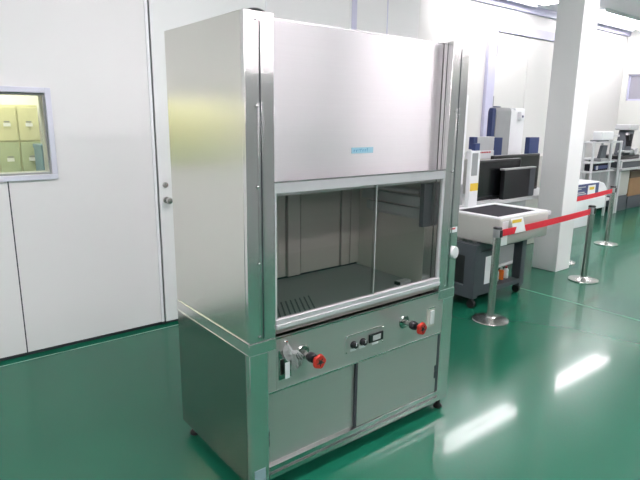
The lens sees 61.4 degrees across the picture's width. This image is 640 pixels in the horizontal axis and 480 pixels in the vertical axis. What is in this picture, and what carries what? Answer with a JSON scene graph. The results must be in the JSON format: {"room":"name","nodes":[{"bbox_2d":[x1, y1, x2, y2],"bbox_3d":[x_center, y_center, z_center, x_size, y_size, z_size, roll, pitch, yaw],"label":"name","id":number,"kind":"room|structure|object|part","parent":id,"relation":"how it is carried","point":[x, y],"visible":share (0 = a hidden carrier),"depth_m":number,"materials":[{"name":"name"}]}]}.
{"room":"laboratory","nodes":[
{"label":"laboratory","id":0,"kind":"room"},
{"bbox_2d":[0,95,41,142],"bbox_3d":[-3.425,-0.836,3.184,5.600,3.130,0.020,-9,16,-37],"label":"wall","id":1,"kind":"structure","parent":0,"point":[4,99],"depth_m":4.08,"materials":[{"name":"white paint"}]},
{"bbox_2d":[0,0,419,357],"bbox_3d":[-2.366,-0.734,2.721,8.270,3.102,0.120,-9,16,-37],"label":"wall","id":2,"kind":"structure","parent":0,"point":[86,237],"depth_m":3.43,"materials":[{"name":"white paint"}]},
{"bbox_2d":[7,182,27,351],"bbox_3d":[-1.841,0.181,3.286,0.007,1.081,0.005,-9,16,-37],"label":"trim","id":3,"kind":"structure","parent":2,"relation":"attached to","point":[7,182],"depth_m":3.28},
{"bbox_2d":[0,86,58,181],"bbox_3d":[-2.111,-0.578,2.956,1.179,0.542,0.134,-9,16,-37],"label":"window","id":4,"kind":"structure","parent":2,"relation":"in","point":[41,92],"depth_m":3.24,"materials":[{"name":"paint"}]},
{"bbox_2d":[0,325,175,366],"bbox_3d":[-2.308,0.828,2.974,8.270,0.001,0.007,-9,16,-37],"label":"trim","id":5,"kind":"structure","parent":2,"relation":"attached to","point":[173,325],"depth_m":3.56,"materials":[{"name":"green"}]},
{"bbox_2d":[0,319,177,360],"bbox_3d":[-2.392,0.794,3.058,8.250,0.028,0.080,-9,16,-37],"label":"baseboard","id":6,"kind":"structure","parent":2,"relation":"attached to","point":[158,323],"depth_m":3.62,"materials":[{"name":"green paint"}]},
{"bbox_2d":[143,0,266,323],"bbox_3d":[-0.789,-0.962,3.906,0.938,3.120,0.191,-9,16,-37],"label":"door","id":7,"kind":"structure","parent":2,"relation":"in","point":[160,16],"depth_m":3.70,"materials":[{"name":"paint"}]},
{"bbox_3d":[-1.131,-0.912,3.603,0.020,3.092,0.010,-9,16,-37],"label":"trim","id":8,"kind":"part","parent":7,"relation":"part of","materials":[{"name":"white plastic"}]},
{"bbox_3d":[-1.059,-0.276,3.766,0.048,0.048,0.067,-9,16,-37],"label":"knob","id":9,"kind":"part","parent":7,"relation":"part of","materials":[{"name":"metal"}]},
{"bbox_2d":[350,0,351,28],"bbox_3d":[0.246,-1.142,4.675,0.012,3.102,0.008,-9,16,-37],"label":"trim","id":10,"kind":"structure","parent":2,"relation":"attached to","point":[350,0],"depth_m":4.50,"materials":[{"name":"white plastic"}]},
{"bbox_2d":[351,0,356,29],"bbox_3d":[0.243,-1.158,4.745,0.056,3.102,0.124,-9,16,-37],"label":"trim","id":11,"kind":"structure","parent":2,"relation":"attached to","point":[354,2],"depth_m":4.53,"materials":[{"name":"paint"}]},
{"bbox_2d":[386,0,388,33],"bbox_3d":[0.586,-1.198,4.941,0.010,3.102,0.006,-9,16,-37],"label":"trim","id":12,"kind":"structure","parent":2,"relation":"attached to","point":[388,0],"depth_m":4.76,"materials":[{"name":"paint"}]},
{"bbox_2d":[0,206,639,479],"bbox_3d":[5.308,1.854,-0.921,15.600,0.120,18.500,-9,16,-37],"label":"floor","id":13,"kind":"structure","parent":0,"point":[552,392],"depth_m":2.88,"materials":[{"name":"green paint"}]},
{"bbox_2d":[0,104,40,171],"bbox_3d":[-2.239,-0.217,4.073,0.278,1.560,0.280,-9,16,-37],"label":"locker","id":14,"kind":"object","parent":13,"relation":"on","point":[19,124],"visible":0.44,"depth_m":3.85,"materials":[{"name":"yellow metal"}]},
{"bbox_3d":[-2.208,-0.817,3.793,0.132,0.235,0.012,-9,16,-37],"label":"door","id":15,"kind":"part","parent":14,"relation":"part of","materials":[{"name":"yellow metal"}]},
{"bbox_3d":[-2.210,-0.578,3.847,0.132,0.235,0.012,-9,16,-37],"label":"door","id":16,"kind":"part","parent":14,"relation":"part of","materials":[{"name":"metal"}]},
{"bbox_3d":[-2.098,-0.835,3.878,0.132,0.235,0.012,-9,16,-37],"label":"door","id":17,"kind":"part","parent":14,"relation":"part of","materials":[{"name":"yellow metal"}]},
{"bbox_3d":[-2.101,-0.596,3.932,0.132,0.235,0.012,-9,16,-37],"label":"door","id":18,"kind":"part","parent":14,"relation":"part of","materials":[{"name":"metal"}]},
{"bbox_2d":[33,143,44,170],"bbox_3d":[-1.902,-0.057,3.992,0.240,1.290,0.250,-9,16,-37],"label":"storage box","id":19,"kind":"object","parent":13,"relation":"on","point":[38,148],"visible":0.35,"depth_m":3.78,"materials":[{"name":"teal plastic"}]},
{"bbox_3d":[-1.895,-0.671,3.854,0.240,0.030,0.250,-9,16,-37],"label":"box lid","id":20,"kind":"part","parent":19,"relation":"part of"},
{"bbox_2d":[164,8,469,479],"bbox_3d":[0.050,0.016,2.504,1.207,1.845,0.761,-9,16,-37],"label":"fume hood","id":21,"kind":"object","parent":13,"relation":"on","point":[316,169],"visible":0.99,"depth_m":2.25,"materials":[{"name":"metal"}]},
{"bbox_3d":[-0.454,-0.239,2.127,0.016,1.169,0.616,-9,16,-37],"label":"panel","id":22,"kind":"part","parent":21,"relation":"part of","materials":[{"name":"metal"}]},
{"bbox_3d":[-0.243,0.720,2.111,0.082,0.597,0.030,-9,16,-37],"label":"post","id":23,"kind":"part","parent":21,"relation":"part of","materials":[{"name":"metal"}]},
{"bbox_3d":[-0.243,-0.197,1.948,0.118,1.168,0.110,-9,16,-37],"label":"corner post","id":24,"kind":"part","parent":21,"relation":"part of","materials":[{"name":"metal"}]},
{"bbox_3d":[-0.354,-0.174,2.566,0.454,0.800,0.013,-9,16,-37],"label":"baffle panel","id":25,"kind":"part","parent":21,"relation":"part of","materials":[{"name":"metal"}]},
{"bbox_2d":[278,350,290,379],"bbox_3d":[-0.138,0.487,2.119,0.060,0.125,0.004,-9,16,-37],"label":"outlet plate","id":26,"kind":"object","parent":21,"relation":"attached to","point":[282,360],"depth_m":2.11,"materials":[{"name":"metal"}]},
{"bbox_3d":[-0.137,-0.207,2.725,0.077,0.800,0.028,-9,16,-37],"label":"baffle panel","id":27,"kind":"part","parent":21,"relation":"part of","materials":[{"name":"metal"}]},
{"bbox_2d":[283,339,303,378],"bbox_3d":[-0.105,0.461,2.124,0.097,0.156,0.026,-9,16,-37],"label":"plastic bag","id":28,"kind":"object","parent":21,"relation":"attached to","point":[288,351],"visible":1,"depth_m":2.11,"materials":[{"name":"clear plastic"}]},
{"bbox_2d":[277,295,314,316],"bbox_3d":[-0.119,0.296,2.374,0.306,0.002,0.170,-9,16,-37],"label":"grille","id":29,"kind":"object","parent":21,"relation":"attached to","point":[294,305],"depth_m":2.40,"materials":[{"name":"grey metal"}]},
{"bbox_3d":[-0.018,0.722,2.303,0.502,0.320,0.010,-9,16,-37],"label":"sliding door","id":30,"kind":"part","parent":21,"relation":"part of","materials":[{"name":"metal"}]},
{"bbox_3d":[0.003,-0.233,2.844,0.267,0.800,0.013,-9,16,-37],"label":"baffle panel","id":31,"kind":"part","parent":21,"relation":"part of","materials":[{"name":"metal"}]},
{"bbox_3d":[0.140,-0.254,2.947,0.061,0.800,0.018,-9,16,-37],"label":"baffle panel","id":32,"kind":"part","parent":21,"relation":"part of","materials":[{"name":"metal"}]},
{"bbox_3d":[0.151,0.456,2.330,0.034,0.034,0.022,-9,16,-37],"label":"switch knob","id":33,"kind":"part","parent":21,"relation":"part of","materials":[{"name":"black plastic"}]},
{"bbox_3d":[0.195,-0.264,2.993,0.066,0.800,0.013,-9,16,-37],"label":"baffle panel","id":34,"kind":"part","parent":21,"relation":"part of","materials":[{"name":"metal"}]},
{"bbox_3d":[0.167,0.290,2.410,0.961,0.026,0.070,-9,16,-37],"label":"sill","id":35,"kind":"part","parent":21,"relation":"part of","materials":[{"name":"metal"}]},
{"bbox_3d":[0.204,0.423,2.392,1.034,0.220,0.012,-9,16,-37],"label":"control panel","id":36,"kind":"part","parent":21,"relation":"part of","materials":[{"name":"metal"}]},
{"bbox_3d":[0.204,0.263,2.356,0.961,0.038,0.029,-9,16,-37],"label":"pull rail","id":37,"kind":"part","parent":21,"relation":"part of","materials":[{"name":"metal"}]},
{"bbox_3d":[0.178,-0.523,2.225,0.961,0.623,0.014,-9,16,-37],"label":"panel","id":38,"kind":"part","parent":21,"relation":"part of","materials":[{"name":"metal"}]},
{"bbox_3d":[0.204,-0.014,2.298,0.961,0.527,0.018,-9,16,-37],"label":"sash","id":39,"kind":"part","parent":21,"relation":"part of","materials":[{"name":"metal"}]},
{"bbox_3d":[0.177,-0.375,2.249,0.122,0.024,0.002,-9,16,-37],"label":"name plate","id":40,"kind":"part","parent":21,"relation":"part of","materials":[{"name":"blue plastic"}]},
{"bbox_3d":[0.193,0.449,2.363,0.034,0.034,0.022,-9,16,-37],"label":"switch knob","id":41,"kind":"part","parent":21,"relation":"part of","materials":[{"name":"black plastic"}]},
{"bbox_2d":[345,325,383,354],"bbox_3d":[0.198,0.440,2.381,0.230,0.082,0.003,-9,16,-37],"label":"control panel","id":42,"kind":"object","parent":21,"relation":"attached to","point":[373,334],"depth_m":2.38,"materials":[{"name":"metal"}]},
{"bbox_3d":[0.376,-0.185,2.790,0.050,0.120,0.420,-9,16,-37],"label":"service rail","id":43,"kind":"part","parent":21,"relation":"part of","materials":[{"name":"grey plastic"}]},
{"bbox_3d":[0.378,0.660,2.593,0.543,0.318,0.010,-9,16,-37],"label":"sliding door","id":44,"kind":"part","parent":21,"relation":"part of","materials":[{"name":"metal"}]},
{"bbox_2d":[394,278,410,284],"bbox_3d":[0.419,0.212,2.737,0.088,0.017,0.035,-9,16,-37],"label":"block","id":45,"kind":"object","parent":21,"relation":"on","point":[405,280],"visible":1,"depth_m":2.73,"materials":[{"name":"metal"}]},
{"bbox_2d":[426,306,435,327],"bbox_3d":[0.545,0.380,2.646,0.059,0.101,0.009,-9,16,-37],"label":"outlet plate","id":46,"kind":"object","parent":21,"relation":"attached to","point":[430,310],"depth_m":2.64,"materials":[{"name":"white plastic"}]},
{"bbox_3d":[0.633,0.560,2.787,0.082,0.562,0.030,-9,16,-37],"label":"post","id":47,"kind":"part","parent":21,"relation":"part of","materials":[{"name":"metal"}]},
{"bbox_3d":[0.604,-0.335,2.606,0.120,1.168,0.110,-9,16,-37],"label":"corner post","id":48,"kind":"part","parent":21,"relation":"part of","materials":[{"name":"metal"}]},
{"bbox_2d":[451,246,458,258],"bbox_3d":[0.665,0.061,2.666,0.048,0.061,0.016,-9,16,-37],"label":"switch","id":49,"kind":"object","parent":21,"relation":"attached to","point":[454,249],"depth_m":2.66,"materials":[{"name":"white plastic"}]},
{"bbox_2d":[454,238,526,307],"bbox_3d":[1.371,0.216,4.684,0.750,0.530,0.470,-9,16,-37],"label":"equipment cart","id":50,"kind":"object","parent":13,"relation":"on","point":[470,261],"visible":0.56,"depth_m":4.37,"materials":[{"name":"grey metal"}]},
{"bbox_3d":[1.113,0.219,4.474,0.010,0.250,0.270,-9,16,-37],"label":"panel","id":51,"kind":"part","parent":50,"relation":"part of","materials":[{"name":"black plastic"}]},
{"bbox_3d":[1.101,0.216,4.464,0.060,0.440,0.470,-9,16,-37],"label":"panel","id":52,"kind":"part","parent":50,"relation":"part of","materials":[{"name":"grey metal"}]},
{"bbox_3d":[1.200,0.207,4.532,0.180,0.330,0.445,-9,16,-37],"label":"cart drawer","id":53,"kind":"part","parent":50,"relation":"part of","materials":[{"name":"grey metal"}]},
{"bbox_2d":[484,256,491,283],"bbox_3d":[1.395,0.238,4.402,0.160,0.230,0.003,-9,16,-37],"label":"paper notice","id":54,"kind":"object","parent":50,"relation":"attached to","point":[488,259],"visible":0.43,"depth_m":4.37,"materials":[{"name":"white paper"}]},
{"bbox_2d":[477,276,518,295],"bbox_3d":[1.365,0.358,4.713,0.620,0.040,0.450,-9,16,-37],"label":"shelf","id":55,"kind":"object","parent":50,"relation":"attached to","point":[511,280],"depth_m":4.61,"materials":[{"name":"grey metal"}]},
{"bbox_3d":[1.490,0.022,4.481,0.620,0.060,0.040,-9,16,-37],"label":"cart rail","id":56,"kind":"part","parent":50,"relation":"part of","materials":[{"name":"grey metal"}]},
{"bbox_2d":[498,267,503,279],"bbox_3d":[1.575,0.290,4.691,0.048,0.105,0.048,-9,16,-37],"label":"bottle","id":57,"kind":"object","parent":50,"relation":"on","point":[501,271],"visible":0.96,"depth_m":4.67,"materials":[{"name":"orange plastic"}]},
{"bbox_2d":[457,143,550,245],"bbox_3d":[1.546,-0.413,4.524,0.850,0.770,0.536,-9,16,-37],"label":"machine","id":58,"kind":"object","parent":50,"relation":"on","point":[476,222],"visible":0.78,"depth_m":4.40,"materials":[{"name":"white plastic"}]},
{"bbox_3d":[1.473,-0.244,4.505,0.550,0.007,0.405,-9,16,-37],"label":"table plate","id":59,"kind":"part","parent":58,"relation":"part of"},
{"bbox_2d":[503,266,508,277],"bbox_3d":[1.634,0.280,4.737,0.044,0.105,0.044,-9,16,-37],"label":"bottle","id":60,"kind":"object","parent":50,"relation":"on","point":[506,270],"visible":0.96,"depth_m":4.72,"materials":[{"name":"white plastic"}]},
{"bbox_3d":[1.752,0.171,4.742,0.070,0.460,0.080,-9,16,-37],"label":"cart leg","id":61,"kind":"part","parent":50,"relation":"part of","materials":[{"name":"grey metal"}]},
{"bbox_2d":[472,226,508,326],"bbox_3d":[1.305,0.257,4.044,0.274,0.729,0.274,-9,16,-37],"label":"barrier post","id":62,"kind":"object","parent":13,"relation":"on","point":[489,318],"visible":1,"depth_m":4.03,"materials":[{"name":"metal"}]},
{"bbox_3d":[1.301,0.595,4.120,0.274,0.036,0.274,-9,16,-37],"label":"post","id":63,"kind":"part","parent":62,"relation":"part of","materials":[{"name":"metal"}]},
{"bbox_2d":[503,209,590,235],"bbox_3d":[1.927,-0.153,4.512,1.586,0.058,0.003,-10,17,-40],"label":"belt","id":64,"kind":"object","parent":62,"relation":"attached to","point":[509,231],"visible":0.95,"depth_m":4.50,"materials":[{"name":"red fabric"}]},
{"bbox_2d":[511,217,525,232],"bbox_3d":[1.531,-0.115,4.157,0.220,0.120,0.004,-9,16,-37],"label":"paper notice","id":65,"kind":"object","parent":64,"relation":"attached to","point":[518,222],"visible":1,"depth_m":4.16,"materials":[{"name":"white paper"}]},
{"bbox_2d":[459,187,538,269],"bbox_3d":[1.736,-0.091,5.588,2.180,0.740,0.515,-9,16,-37],"label":"bench","id":66,"kind":"object","parent":13,"relation":"on","point":[506,252],"visible":0.09,"depth_m":5.42,"materials":[{"name":"grey plastic"}]},
{"bbox_2d":[459,95,468,204],"bbox_3d":[1.145,-0.788,4.780,0.210,0.958,0.205,-9,16,-37],"label":"upright","id":67,"kind":"object","parent":66,"relation":"on","point":[461,189],"visible":0.1,"depth_m":4.76,"materials":[{"name":"white metal"}]},
{"bbox_2d":[477,158,520,200],"bbox_3d":[1.713,-0.610,5.327,0.720,0.384,0.160,-9,16,-37],"label":"monitor","id":68,"kind":"object","parent":66,"relation":"on","point":[489,179],"visible":0.6,"depth_m":5.19,"materials":[{"name":"black plastic"}]},
{"bbox_2d":[491,153,539,188],"bbox_3d":[2.075,-0.732,5.855,0.880,0.399,0.160,-9,16,-37],"label":"monitor","id":69,"kind":"object","parent":66,"relation":"on","point":[532,159],"visible":0.35,"depth_m":5.89,"materials":[{"name":"black plastic"}]},
{"bbox_2d":[499,166,535,199],"bbox_3d":[1.968,-0.573,5.369,0.560,0.298,0.055,-9,16,-37],"label":"monitor","id":70,"kind":"object","parent":66,"relation":"on","point":[515,182],"visible":1,"depth_m":5.33,"materials":[{"name":"black plastic"}]},
{"bbox_2d":[457,106,542,243],"bbox_3d":[1.950,-0.772,6.550,1.700,1.652,0.890,-9,16,-37],"label":"machine","id":71,"kind":"object","parent":13,"relation":"on","point":[506,123],"visible":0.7,"depth_m":6.41,"materials":[{"name":"grey plastic"}]},
{"bbox_2d":[466,136,502,158],"bbox_3d":[1.795,-1.005,5.859,0.535,0.233,0.089,-9,16,-37],"label":"control unit","id":72,"kind":"object","parent":71,"relation":"on","point":[490,146],"visible":0.61,"depth_m":5.83,"materials":[{"name":"grey plastic"}]},
{"bbox_2d":[524,137,538,153],"bbox_3d":[2.515,-1.111,6.401,0.230,0.219,0.064,-9,16,-37],"label":"box","id":73,"kind":"object","parent":71,"relation":"on","point":[531,143],"visible":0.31,"depth_m":6.35,"materials":[{"name":"blue plastic"}]},
{"bbox_2d":[532,0,599,271],"bbox_3d":[2.421,-1.240,5.286,0.280,3.130,0.262,-9,16,-37],"label":"column","id":74,"kind":"structure","parent":13,"relation":"on","point":[576,21],"depth_m":5.22,"materials":[{"name":"white paint"}]},
{"bbox_2d":[521,288,639,320],"bbox_3d":[3.923,1.041,2.349,0.007,0.001,11.100,-9,16,-37],"label":"floor line","id":75,"kind":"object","parent":13,"relation":"on","point":[521,288],"depth_m":4.48,"materials":[{"name":"paint"}]},
{"bbox_2d":[568,205,598,283],"bbox_3d":[2.541,0.030,5.116,0.274,0.729,0.274,-9,16,-37],"label":"barrier post","id":76,"kind":"object","parent":13,"relation":"on","point":[583,278],"visible":0.97,"depth_m":5.10,"materials":[{"name":"grey metal"}]},
{"bbox_3d":[2.537,0.368,5.191,0.274,0.036,0.274,-9,16,-37],"label":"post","id":77,"kind":"part","parent":76,"relation":"part of","materials":[{"name":"metal"}]},
{"bbox_2d":[574,179,606,227],"bbox_3d":[3.604,-0.539,7.886,1.359,0.650,0.532,-9,16,-37],"label":"machine","id":78,"kind":"object","parent":13,"relation":"on","point":[585,187],"visible":0.29,"depth_m":7.76,"materials":[{"name":"plastic"}]},
{"bbox_2d":[577,182,598,196],"bbox_3d":[3.688,-0.674,7.587,0.980,0.215,0.004,-9,16,-37],"label":"poster","id":79,"kind":"object","parent":78,"relation":"on","point":[585,188],"depth_m":7.67,"materials":[{"name":"paper"}]},
{"bbox_2d":[579,140,622,215],"bbox_3d":[4.460,-0.979,8.633,1.020,1.200,0.180,-9,16,-37],"label":"rack","id":80,"kind":"object","parent":13,"relation":"on","point":[611,142],"visible":0.6,"depth_m":8.56,"materials":[{"name":"grey metal"}]},
{"bbox_3d":[4.072,-0.935,8.418,0.040,1.200,0.040,-9,16,-37],"label":"post","id":81,"kind":"part","parent":80,"relation":"part of","materials":[{"name":"grey plastic"}]},
{"bbox_3d":[4.159,-0.910,8.312,0.040,1.200,0.040,-9,16,-37],"label":"post","id":82,"kind":"part","parent":80,"relation":"part of","materials":[{"name":"grey plastic"}]},
{"bbox_2d":[584,163,607,170],"bbox_3d":[4.402,-1.160,8.538,0.620,0.107,0.127,-9,16,-37],"label":"instrument case","id":83,"kind":"object","parent":80,"relation":"on","point":[601,166],"visible":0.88,"depth_m":8.41,"materials":[{"name":"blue plastic"}]},
{"bbox_2d":[580,169,612,172],"bbox_3d":[4.376,-1.093,8.537,0.800,0.022,0.180,-9,16,-37],"label":"shelf","id":84,"kind":"object","parent":80,"relation":"attached to","point":[581,170],"depth_m":8.37,"materials":[{"name":"grey plastic"}]},
{"bbox_2d":[581,161,614,163],"bbox_3d":[4.397,-1.232,8.521,0.750,0.022,0.180,-9,16,-37],"label":"shelf","id":85,"kind":"object","parent":80,"relation":"attached to","point":[582,162],"depth_m":8.36,"materials":[{"name":"grey plastic"}]},
{"bbox_2d":[594,145,607,161],"bbox_3d":[4.461,-1.375,8.540,0.249,0.247,0.120,-9,16,-37],"label":"monitor","id":86,"kind":"object","parent":80,"relation":"on","point":[601,155],"visible":0.92,"depth_m":8.50,"materials":[{"name":"grey plastic"}]},
{"bbox_2d":[583,141,622,143],"bbox_3d":[4.486,-1.549,8.521,0.970,0.022,0.180,-9,16,-37],"label":"shelf","id":87,"kind":"object","parent":80,"relation":"attached to","point":[594,142],"depth_m":8.44,"materials":[{"name":"grey plastic"}]},
{"bbox_2d":[590,131,619,141],"bbox_3d":[4.515,-1.639,8.523,0.740,0.152,0.140,-9,16,-37],"label":"printer","id":88,"kind":"object","parent":80,"relation":"on","point":[598,136],"visible":0.98,"depth_m":8.38,"materials":[{"name":"white plastic"}]},
{"bbox_3d":[4.621,-0.986,8.671,0.040,1.200,0.040,-9,16,-37],"label":"post","id":89,"kind":"part","parent":80,"relation":"part of","materials":[{"name":"grey plastic"}]},
{"bbox_3d":[4.888,-1.029,8.877,0.040,1.200,0.040,-9,16,-37],"label":"post","id":90,"kind":"part","parent":80,"relation":"part of","materials":[{"name":"grey plastic"}]},
{"bbox_2d":[594,186,617,245],"bbox_3d":[3.584,-0.305,6.664,0.274,0.729,0.274,-9,16,-37],"label":"barrier post","id":91,"kind":"object","parent":13,"relation":"on","point":[606,242],"visible":0.95,"depth_m":6.65,"materials":[{"name":"grey metal"}]},
{"bbox_2d":[577,189,612,200],"bbox_3d":[3.110,-0.507,6.148,1.260,0.058,0.003,-11,17,-43],"label":"belt","id":92,"kind":"object","parent":91,"relation":"attached to","point":[589,196],"visible":0.83,"depth_m":6.17,"materials":[{"name":"red fabric"}]},
{"bbox_3d":[3.580,0.033,6.740,0.274,0.036,0.274,-9,16,-37],"label":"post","id":93,"kind":"part","parent":91,"relation":"part of","materials":[{"name":"metal"}]},
{"bbox_2d":[591,170,629,211],"bbox_3d":[5.010,-0.878,9.376,0.560,0.690,0.445,-9,16,-37],"label":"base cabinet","id":94,"kind":"object","parent":13,"relation":"on","point":[621,204],"visible":0.39,"depth_m":9.22,"materials":[{"name":"grey metal"}]},
{"bbox_3d":[5.161,-0.969,9.196,0.440,0.390,0.014,-9,16,-37],"label":"door","id":95,"kind":"part","parent":94,"relation":"part of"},
{"bbox_2d":[581,156,639,212],"bbox_3d":[5.306,-1.025,9.613,1.450,0.880,0.700,-9,16,-37],"label":"lab table","id":96,"kind":"object","parent":13,"relation":"on","point":[626,164],"visible":0.41,"depth_m":9.04,"materials":[{"name":"grey plastic"}]},
{"bbox_3d":[4.603,-0.975,9.419,0.060,0.850,0.060,-9,16,-37],"label":"table leg","id":97,"kind":"part","parent":96,"relation":"part of","materials":[{"name":"grey plastic"}]},
{"bbox_2d":[584,166,639,170],"bbox_3d":[5.310,-1.306,9.550,1.450,0.035,0.700,-9,16,-37],"label":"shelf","id":98,"kind":"object","parent":96,"relation":"attached to","point":[622,168],"depth_m":9.02,"materials":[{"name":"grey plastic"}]},
{"bbox_3d":[5.319,-1.368,9.517,1.260,0.099,0.540,-9,16,-37],"label":"table drawer","id":99,"kind":"part","parent":96,"relation":"part of","materials":[{"name":"grey metal"}]},
{"bbox_3d":[4.952,-0.875,8.992,0.060,0.850,0.060,-9,16,-37],"label":"table leg","id":100,"kind":"part","parent":96,"relation":"part of","materials":[{"name":"grey plastic"}]},
{"bbox_2d":[605,124,639,159],"bbox_3d":[5.142,-1.680,9.194,0.750,0.573,0.400,-9,16,-37],"label":"microscope","id":101,"kind":"object","parent":96,"relation":"on","point":[626,131],"visible":0.9,"depth_m":9.07,"materials":[{"name":"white plastic"}]},
{"bbox_3d":[5.178,-1.662,9.176,0.334,0.410,0.160,-9,16,-37],"label":"arm","id":102,"kind":"part","parent":101,"relation":"part of","materials":[{"name":"grey metal"}]},
{"bbox_2d":[606,169,639,208],"bbox_3d":[5.481,-0.945,9.767,0.570,0.660,0.450,-9,16,-37],"label":"cabinet","id":103,"kind":"object","parent":13,"relation":"on","point":[633,191],"visible":0.37,"depth_m":9.56,"materials":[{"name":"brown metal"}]},
{"bbox_2d":[418,0,627,179],"bbox_3d":[2.982,-1.899,8.248,7.130,3.130,0.120,-9,16,-37],"label":"wall","id":104,"kind":"structure","parent":0,"point":[466,21],"depth_m":7.56,"materials":[{"name":"white paint"}]},
{"bbox_2d":[480,20,554,153],"bbox_3d":[3.091,-1.747,8.262,2.020,2.830,0.050,-9,16,-37],"label":"door","id":105,"kind":"structure","parent":104,"relation":"in","point":[518,64],"depth_m":7.96,"materials":[{"name":"paint"}]},
{"bbox_2d":[473,0,630,36],"bbox_3d":[2.973,-3.349,7.790,6.930,0.100,0.050,-9,16,-37],"label":"trim","id":106,"kind":"structure","parent":104,"relation":"attached to","point":[508,4],"depth_m":7.93,"materials":[{"name":"paint"}]},
{"bbox_2d":[538,0,639,29],"bbox_3d":[5.345,-1.307,-1.631,15.600,0.100,18.500,-9,16,-37],"label":"ceiling","id":107,"kind":"structure","parent":0,"point":[632,7],"depth_m":7.83,"materials":[{"name":"white paint"}]},
{"bbox_2d":[509,0,557,6],"bbox_3d":[2.526,-3.190,6.945,1.900,0.050,0.520,-9,16,-37],"label":"ceiling light","id":108,"kind":"object","parent":107,"relation":"attached to","point":[534,3],"visible":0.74,"depth_m":7.43,"materials":[{"name":"white plastic"}]},
{"bbox_2d":[597,8,639,31],"bbox_3d":[4.915,-3.579,8.801,2.200,0.050,0.520,-9,16,-37],"label":"ceiling light","id":109,"kind":"object","parent":107,"relation":"attached to","point":[606,16],"visible":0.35,"depth_m":8.64,"materials":[{"name":"white plastic"}]},
{"bbox_2d":[613,30,639,154],"bbox_3d":[11.295,-0.718,3.421,0.120,3.130,18.200,-9,16,-37],"label":"wall","id":110,"kind":"structure","parent":0,"point":[628,111],"depth_m":10.01,"materials":[{"name":"white paint"}]},
{"bbox_2d":[626,74,639,100],"bbox_3d":[6.065,-2.764,9.726,0.060,0.470,0.950,-9,16,-37],"label":"window","id":111,"kind":"structure","parent":110,"relation":"in","point":[633,90],"depth_m":10.01,"materials":[{"name":"glass"}]}
]}

